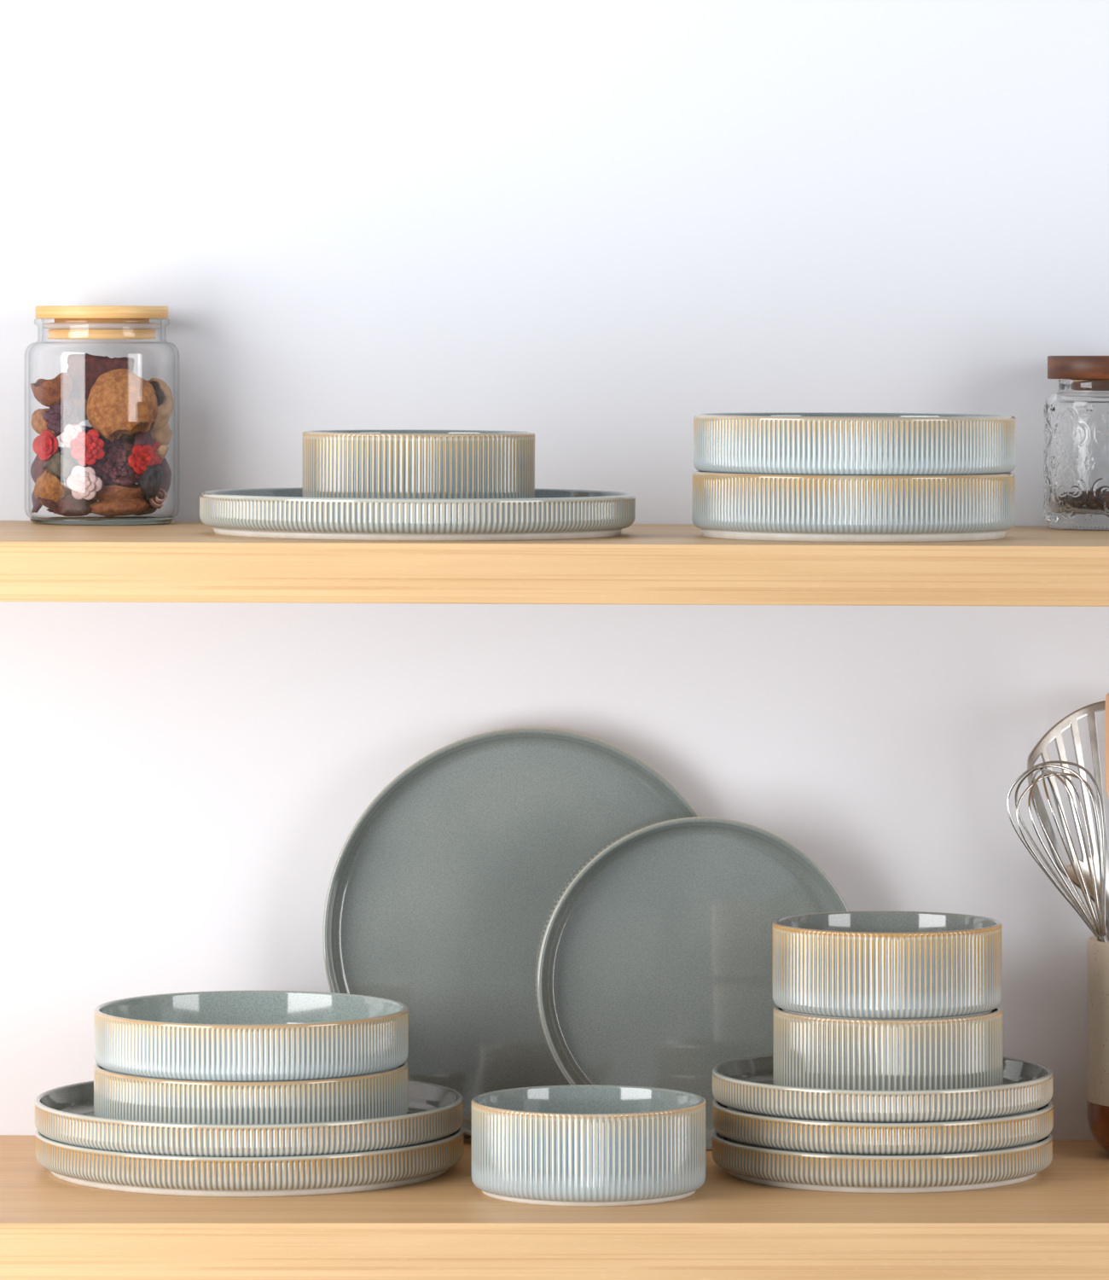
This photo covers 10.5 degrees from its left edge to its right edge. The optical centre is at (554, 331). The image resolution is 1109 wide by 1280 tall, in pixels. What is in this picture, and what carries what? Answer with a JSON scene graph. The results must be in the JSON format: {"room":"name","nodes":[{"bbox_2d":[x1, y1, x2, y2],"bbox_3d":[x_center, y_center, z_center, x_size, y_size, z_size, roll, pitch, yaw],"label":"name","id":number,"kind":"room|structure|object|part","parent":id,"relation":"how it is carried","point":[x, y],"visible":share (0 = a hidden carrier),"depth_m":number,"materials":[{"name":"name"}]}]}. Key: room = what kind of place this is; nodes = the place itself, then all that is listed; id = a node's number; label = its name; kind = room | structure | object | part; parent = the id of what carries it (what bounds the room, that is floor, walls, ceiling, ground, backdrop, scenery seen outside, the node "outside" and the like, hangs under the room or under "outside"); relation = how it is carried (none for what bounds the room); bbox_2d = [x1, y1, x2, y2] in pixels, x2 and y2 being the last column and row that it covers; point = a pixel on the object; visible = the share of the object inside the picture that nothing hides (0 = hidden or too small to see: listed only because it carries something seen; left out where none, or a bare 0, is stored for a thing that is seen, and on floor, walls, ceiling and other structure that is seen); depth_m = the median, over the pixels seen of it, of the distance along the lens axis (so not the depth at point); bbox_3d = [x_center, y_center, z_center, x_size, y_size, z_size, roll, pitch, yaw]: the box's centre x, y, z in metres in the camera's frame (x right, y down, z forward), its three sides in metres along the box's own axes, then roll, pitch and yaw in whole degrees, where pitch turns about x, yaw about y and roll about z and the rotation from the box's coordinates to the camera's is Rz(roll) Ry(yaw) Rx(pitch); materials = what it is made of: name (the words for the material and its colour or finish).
{"room":"kitchen","nodes":[
{"label":"kitchen","id":0,"kind":"room"},
{"bbox_2d":[0,0,1108,1140],"bbox_3d":[0.000,0.098,3.990,3.406,2.350,0.120,0,0,2],"label":"wall","id":1,"kind":"structure","parent":0,"point":[594,229],"depth_m":3.93,"materials":[{"name":"white paint"}]},
{"bbox_2d":[0,1134,1108,1279],"bbox_3d":[0.000,0.540,3.757,1.900,0.035,0.409,0,0,0],"label":"wall shelf","id":2,"kind":"object","parent":1,"relation":"attached to","point":[1054,1224],"visible":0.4,"depth_m":3.55,"materials":[{"name":"brown wood"}]},
{"bbox_2d":[34,1125,464,1197],"bbox_3d":[-0.190,0.510,3.782,0.267,0.025,0.267,0,0,9],"label":"dinner plate","id":3,"kind":"object","parent":2,"relation":"on","point":[357,1172],"visible":0.56,"depth_m":3.67,"materials":[{"name":"ceramic"}]},
{"bbox_2d":[34,1079,463,1157],"bbox_3d":[-0.191,0.490,3.782,0.267,0.025,0.267,0,0,38],"label":"dinner plate","id":4,"kind":"object","parent":3,"relation":"on","point":[63,1114],"visible":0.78,"depth_m":3.67,"materials":[{"name":"ceramic"}]},
{"bbox_2d":[93,1060,408,1123],"bbox_3d":[-0.189,0.476,3.782,0.196,0.040,0.196,0,0,-10],"label":"pasta bowl","id":5,"kind":"object","parent":4,"relation":"on","point":[383,1094],"visible":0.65,"depth_m":3.70,"materials":[{"name":"ceramic"}]},
{"bbox_2d":[93,990,408,1082],"bbox_3d":[-0.189,0.442,3.782,0.196,0.040,0.196,0,0,40],"label":"pasta bowl","id":6,"kind":"object","parent":5,"relation":"on","point":[225,1036],"visible":1,"depth_m":3.71,"materials":[{"name":"ceramic"}]},
{"bbox_2d":[322,727,699,1135],"bbox_3d":[-0.016,0.389,3.910,0.267,0.267,0.037,0,0,1],"label":"dinner plate","id":7,"kind":"object","parent":2,"relation":"on","point":[443,893],"visible":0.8,"depth_m":3.92,"materials":[{"name":"ceramic"}]},
{"bbox_2d":[471,1084,705,1206],"bbox_3d":[0.021,0.494,3.682,0.142,0.056,0.142,0,0,-6],"label":"bowl","id":8,"kind":"object","parent":2,"relation":"on","point":[569,1145],"visible":1,"depth_m":3.63,"materials":[{"name":"ceramic"}]},
{"bbox_2d":[535,816,849,1150],"bbox_3d":[0.093,0.416,3.880,0.212,0.212,0.033,0,0,-7],"label":"dessert plate","id":9,"kind":"object","parent":2,"relation":"on","point":[654,968],"visible":0.63,"depth_m":3.88,"materials":[{"name":"ceramic"}]},
{"bbox_2d":[711,1129,1053,1193],"bbox_3d":[0.204,0.510,3.770,0.212,0.024,0.212,0,0,-43],"label":"dessert plate","id":10,"kind":"object","parent":2,"relation":"on","point":[831,1172],"visible":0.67,"depth_m":3.68,"materials":[{"name":"ceramic"}]},
{"bbox_2d":[712,1098,1053,1155],"bbox_3d":[0.204,0.491,3.770,0.216,0.024,0.216,0,0,0],"label":"dessert plate","id":11,"kind":"object","parent":10,"relation":"on","point":[859,1138],"visible":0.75,"depth_m":3.68,"materials":[{"name":"ceramic"}]},
{"bbox_2d":[712,1053,1053,1122],"bbox_3d":[0.204,0.471,3.770,0.212,0.024,0.212,0,0,3],"label":"dessert plate","id":12,"kind":"object","parent":11,"relation":"on","point":[745,1085],"visible":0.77,"depth_m":3.69,"materials":[{"name":"ceramic"}]},
{"bbox_2d":[773,1005,1002,1090],"bbox_3d":[0.208,0.448,3.770,0.142,0.056,0.142,0,0,-20],"label":"bowl","id":13,"kind":"object","parent":12,"relation":"on","point":[810,1051],"visible":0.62,"depth_m":3.71,"materials":[{"name":"ceramic"}]},
{"bbox_2d":[772,910,1001,1019],"bbox_3d":[0.207,0.395,3.770,0.142,0.056,0.142,0,0,31],"label":"bowl","id":14,"kind":"object","parent":13,"relation":"on","point":[867,964],"visible":1,"depth_m":3.71,"materials":[{"name":"ceramic"}]},
{"bbox_2d":[1088,932,1108,1151],"bbox_3d":[0.393,0.454,3.846,0.109,0.138,0.109,0,0,0],"label":"utensil crock","id":15,"kind":"object","parent":2,"relation":"on","point":[1098,951],"visible":0.95,"depth_m":3.82,"materials":[{"name":"beige ceramic"}]},
{"bbox_2d":[1006,760,1108,942],"bbox_3d":[0.335,0.379,3.843,0.093,0.214,0.058,0,0,-21],"label":"whisk","id":16,"kind":"object","parent":15,"relation":"in","point":[1098,928],"visible":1,"depth_m":3.83,"materials":[{"name":"metal"}]},
{"bbox_3d":[0.364,0.431,3.836,0.046,0.110,0.012,0,0,0],"label":"handle","id":17,"kind":"part","parent":16,"relation":"part of","materials":[{"name":"metal"}]},
{"bbox_2d":[1027,700,1108,940],"bbox_3d":[0.365,0.372,3.875,0.127,0.273,0.035,0,0,0],"label":"slotted turner","id":18,"kind":"object","parent":15,"relation":"in","point":[1055,732],"visible":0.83,"depth_m":3.88,"materials":[{"name":"metal"}]},
{"bbox_2d":[1105,692,1108,798],"bbox_3d":[0.363,0.364,3.815,0.032,0.277,0.012,0,0,0],"label":"wooden spatula","id":19,"kind":"object","parent":15,"relation":"in","point":[1107,711],"visible":1,"depth_m":3.81,"materials":[{"name":"brown wood"}]},
{"bbox_2d":[0,520,1108,606],"bbox_3d":[0.000,0.142,3.757,1.900,0.037,0.409,0,0,0],"label":"wall shelf","id":20,"kind":"object","parent":1,"relation":"attached to","point":[174,561],"visible":0.75,"depth_m":3.55,"materials":[{"name":"brown wood"}]},
{"bbox_2d":[25,305,179,525],"bbox_3d":[-0.290,0.053,3.886,0.101,0.140,0.101,0,0,0],"label":"storage jar","id":21,"kind":"object","parent":20,"relation":"on","point":[71,322],"visible":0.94,"depth_m":3.85,"materials":[{"name":"clear glass"}]},
{"bbox_2d":[31,475,42,512],"bbox_3d":[-0.330,0.104,3.877,0.009,0.024,0.011,0,0,-6],"label":"dried leaf","id":22,"kind":"object","parent":21,"relation":"in","point":[37,505],"visible":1,"depth_m":3.87,"materials":[{"name":"plant"}]},
{"bbox_2d":[30,453,46,482],"bbox_3d":[-0.328,0.087,3.885,0.020,0.024,0.009,0,0,40],"label":"dried leaf","id":23,"kind":"object","parent":21,"relation":"in","point":[37,469],"visible":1,"depth_m":3.88,"materials":[{"name":"plant"}]},
{"bbox_2d":[30,407,60,436],"bbox_3d":[-0.325,0.059,3.892,0.022,0.020,0.018,0,0,17],"label":"fragment","id":24,"kind":"object","parent":21,"relation":"in","point":[38,424],"visible":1,"depth_m":3.89,"materials":[{"name":"brown plant"}]},
{"bbox_2d":[30,372,72,407],"bbox_3d":[-0.323,0.037,3.878,0.026,0.022,0.025,0,0,-21],"label":"fragment","id":25,"kind":"object","parent":21,"relation":"in","point":[48,392],"visible":1,"depth_m":3.87,"materials":[{"name":"brown plant"}]},
{"bbox_2d":[37,496,67,514],"bbox_3d":[-0.320,0.109,3.863,0.018,0.015,0.018,0,0,-33],"label":"dried leaf","id":26,"kind":"object","parent":21,"relation":"in","point":[49,503],"visible":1,"depth_m":3.86,"materials":[{"name":"brown plant"}]},
{"bbox_2d":[34,467,71,506],"bbox_3d":[-0.320,0.099,3.869,0.026,0.027,0.022,0,0,25],"label":"fragment","id":27,"kind":"object","parent":21,"relation":"in","point":[48,485],"visible":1,"depth_m":3.86,"materials":[{"name":"brown plant"}]},
{"bbox_2d":[41,446,77,482],"bbox_3d":[-0.314,0.086,3.868,0.026,0.027,0.019,0,0,-6],"label":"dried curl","id":28,"kind":"object","parent":21,"relation":"in","point":[61,464],"visible":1,"depth_m":3.86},
{"bbox_2d":[32,430,58,460],"bbox_3d":[-0.324,0.072,3.865,0.021,0.020,0.006,0,0,32],"label":"dried flower","id":29,"kind":"object","parent":28,"relation":"on","point":[45,445],"visible":1,"depth_m":3.87,"materials":[{"name":"red plant"}]},
{"bbox_2d":[42,400,80,434],"bbox_3d":[-0.315,0.053,3.873,0.026,0.025,0.006,0,0,20],"label":"dried flower","id":30,"kind":"object","parent":28,"relation":"on","point":[58,416],"visible":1,"depth_m":3.87,"materials":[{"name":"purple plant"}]},
{"bbox_2d":[59,424,82,448],"bbox_3d":[-0.308,0.067,3.861,0.017,0.016,0.004,0,0,14],"label":"dried flower","id":31,"kind":"object","parent":28,"relation":"on","point":[71,432],"visible":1,"depth_m":3.86,"materials":[{"name":"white plant"}]},
{"bbox_2d":[66,465,102,500],"bbox_3d":[-0.299,0.096,3.854,0.024,0.022,0.004,0,0,6],"label":"dried flower","id":32,"kind":"object","parent":21,"relation":"in","point":[84,483],"visible":1,"depth_m":3.85,"materials":[{"name":"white plant"}]},
{"bbox_2d":[69,429,104,465],"bbox_3d":[-0.297,0.073,3.856,0.022,0.023,0.004,0,0,-3],"label":"dried flower","id":33,"kind":"object","parent":21,"relation":"in","point":[87,448],"visible":1,"depth_m":3.86,"materials":[{"name":"red plant"}]},
{"bbox_2d":[66,353,134,399],"bbox_3d":[-0.292,0.030,3.893,0.044,0.033,0.019,0,0,-6],"label":"chunk","id":34,"kind":"object","parent":21,"relation":"in","point":[84,369],"visible":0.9,"depth_m":3.88,"materials":[{"name":"brown plant"}]},
{"bbox_3d":[-0.290,-0.013,3.886,0.085,0.008,0.085,0,0,0],"label":"lid","id":35,"kind":"part","parent":21,"relation":"part of","materials":[{"name":"brown wood"}]},
{"bbox_3d":[-0.290,0.121,3.886,0.092,0.005,0.092,0,0,0],"label":"glass","id":36,"kind":"part","parent":21,"relation":"part of","materials":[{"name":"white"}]},
{"bbox_2d":[46,506,158,513],"bbox_3d":[-0.289,0.114,3.885,0.070,0.004,0.036,0,0,-10],"label":"chunk","id":37,"kind":"object","parent":21,"relation":"in","point":[148,509],"visible":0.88,"depth_m":3.87,"materials":[{"name":"brown plant"}]},
{"bbox_2d":[55,494,92,516],"bbox_3d":[-0.309,0.111,3.868,0.027,0.014,0.022,0,0,-31],"label":"fragment","id":38,"kind":"object","parent":37,"relation":"on","point":[75,507],"visible":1,"depth_m":3.86,"materials":[{"name":"brown plant"}]},
{"bbox_2d":[69,474,97,503],"bbox_3d":[-0.307,0.104,3.888,0.028,0.028,0.006,0,0,2],"label":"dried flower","id":39,"kind":"object","parent":37,"relation":"on","point":[92,500],"visible":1,"depth_m":3.89,"materials":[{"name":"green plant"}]},
{"bbox_2d":[133,495,157,515],"bbox_3d":[-0.268,0.109,3.891,0.029,0.018,0.020,0,0,-4],"label":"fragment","id":40,"kind":"object","parent":37,"relation":"on","point":[145,497],"visible":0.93,"depth_m":3.89,"materials":[{"name":"brown plant"}]},
{"bbox_2d":[76,424,129,467],"bbox_3d":[-0.291,0.077,3.898,0.045,0.040,0.016,0,0,-10],"label":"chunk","id":41,"kind":"object","parent":21,"relation":"in","point":[85,428],"visible":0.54,"depth_m":3.89,"materials":[{"name":"brown plant"}]},
{"bbox_2d":[67,392,87,422],"bbox_3d":[-0.305,0.045,3.891,0.026,0.027,0.016,0,0,0],"label":"fragment","id":42,"kind":"object","parent":41,"relation":"on","point":[81,404],"visible":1,"depth_m":3.88,"materials":[{"name":"plant"}]},
{"bbox_2d":[120,432,137,447],"bbox_3d":[-0.275,0.068,3.895,0.031,0.030,0.009,0,0,5],"label":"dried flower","id":43,"kind":"object","parent":41,"relation":"on","point":[130,440],"visible":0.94,"depth_m":3.89,"materials":[{"name":"brown plant"}]},
{"bbox_2d":[89,498,149,517],"bbox_3d":[-0.278,0.111,3.866,0.038,0.013,0.022,0,0,-4],"label":"fragment","id":44,"kind":"object","parent":21,"relation":"in","point":[118,507],"visible":1,"depth_m":3.86,"materials":[{"name":"brown plant"}]},
{"bbox_2d":[93,483,145,500],"bbox_3d":[-0.279,0.105,3.873,0.040,0.019,0.030,0,0,-6],"label":"fragment","id":45,"kind":"object","parent":44,"relation":"on","point":[113,491],"visible":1,"depth_m":3.86,"materials":[{"name":"brown plant"}]},
{"bbox_2d":[87,438,139,486],"bbox_3d":[-0.280,0.085,3.868,0.035,0.035,0.014,0,0,-12],"label":"dried flower","id":46,"kind":"object","parent":45,"relation":"on","point":[113,468],"visible":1,"depth_m":3.86,"materials":[{"name":"purple plant"}]},
{"bbox_2d":[85,368,157,442],"bbox_3d":[-0.276,0.047,3.869,0.046,0.047,0.031,0,0,-5],"label":"cookie","id":47,"kind":"object","parent":21,"relation":"in","point":[120,403],"visible":1,"depth_m":3.86,"materials":[{"name":"brown plant"}]},
{"bbox_2d":[133,427,153,447],"bbox_3d":[-0.263,0.072,3.877,0.016,0.026,0.008,0,0,-42],"label":"dried leaf","id":48,"kind":"object","parent":21,"relation":"in","point":[142,439],"visible":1,"depth_m":3.88,"materials":[{"name":"brown plant"}]},
{"bbox_2d":[139,463,162,499],"bbox_3d":[-0.258,0.095,3.867,0.015,0.024,0.013,0,0,-9],"label":"seed pod","id":49,"kind":"object","parent":21,"relation":"in","point":[150,481],"visible":1,"depth_m":3.86,"materials":[{"name":"black plant"}]},
{"bbox_2d":[128,444,159,474],"bbox_3d":[-0.262,0.082,3.865,0.022,0.020,0.006,0,0,-28],"label":"dried flower","id":50,"kind":"object","parent":49,"relation":"on","point":[141,457],"visible":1,"depth_m":3.86,"materials":[{"name":"red plant"}]},
{"bbox_2d":[154,391,159,406],"bbox_3d":[-0.266,0.044,3.898,0.022,0.026,0.018,0,0,21],"label":"fragment","id":51,"kind":"object","parent":21,"relation":"in","point":[158,398],"visible":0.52,"depth_m":3.90,"materials":[{"name":"brown plant"}]},
{"bbox_2d":[149,488,167,508],"bbox_3d":[-0.254,0.106,3.873,0.010,0.013,0.014,0,0,-19],"label":"dried curl","id":52,"kind":"object","parent":21,"relation":"in","point":[156,502],"visible":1,"depth_m":3.87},
{"bbox_2d":[152,441,164,465],"bbox_3d":[-0.256,0.078,3.885,0.016,0.015,0.004,0,0,-38],"label":"dried flower","id":53,"kind":"object","parent":21,"relation":"in","point":[156,445],"visible":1,"depth_m":3.88,"materials":[{"name":"red plant"}]},
{"bbox_2d":[147,378,174,430],"bbox_3d":[-0.257,0.046,3.890,0.027,0.034,0.026,0,0,35],"label":"fragment","id":54,"kind":"object","parent":21,"relation":"in","point":[165,408],"visible":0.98,"depth_m":3.88,"materials":[{"name":"plant"}]},
{"bbox_2d":[151,422,172,445],"bbox_3d":[-0.257,0.065,3.896,0.023,0.022,0.020,0,0,-6],"label":"fragment","id":55,"kind":"object","parent":21,"relation":"in","point":[163,435],"visible":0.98,"depth_m":3.89,"materials":[{"name":"plant"}]},
{"bbox_2d":[156,444,168,458],"bbox_3d":[-0.251,0.077,3.876,0.008,0.009,0.006,0,0,-7],"label":"seed pod","id":56,"kind":"object","parent":21,"relation":"in","point":[162,450],"visible":1,"depth_m":3.88,"materials":[{"name":"plant"}]},
{"bbox_2d":[157,458,171,493],"bbox_3d":[-0.254,0.091,3.891,0.018,0.028,0.008,0,0,-28],"label":"dried leaf","id":57,"kind":"object","parent":21,"relation":"in","point":[165,485],"visible":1,"depth_m":3.89,"materials":[{"name":"brown plant"}]},
{"bbox_2d":[199,487,635,541],"bbox_3d":[-0.084,0.111,3.712,0.267,0.026,0.267,0,0,10],"label":"dinner plate","id":58,"kind":"object","parent":20,"relation":"on","point":[265,513],"visible":0.94,"depth_m":3.60,"materials":[{"name":"ceramic"}]},
{"bbox_2d":[302,429,535,498],"bbox_3d":[-0.083,0.089,3.712,0.144,0.058,0.144,0,0,0],"label":"bowl","id":59,"kind":"object","parent":58,"relation":"on","point":[370,463],"visible":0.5,"depth_m":3.65,"materials":[{"name":"ceramic"}]},
{"bbox_2d":[692,470,1014,542],"bbox_3d":[0.182,0.105,3.690,0.196,0.041,0.196,0,0,6],"label":"pasta bowl","id":60,"kind":"object","parent":20,"relation":"on","point":[760,507],"visible":0.95,"depth_m":3.60,"materials":[{"name":"ceramic"}]},
{"bbox_2d":[693,412,1016,475],"bbox_3d":[0.183,0.070,3.690,0.196,0.041,0.196,0,0,6],"label":"pasta bowl","id":61,"kind":"object","parent":60,"relation":"on","point":[765,443],"visible":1,"depth_m":3.61,"materials":[{"name":"ceramic"}]},
{"bbox_2d":[1043,355,1108,529],"bbox_3d":[0.352,0.070,3.868,0.079,0.110,0.079,0,0,31],"label":"storage jar","id":62,"kind":"object","parent":20,"relation":"on","point":[1076,416],"visible":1,"depth_m":3.84,"materials":[{"name":"clear glass"}]},
{"bbox_3d":[0.352,0.023,3.868,0.074,0.015,0.074,0,0,0],"label":"lid","id":63,"kind":"part","parent":62,"relation":"part of","materials":[{"name":"brown wood"}]}
]}

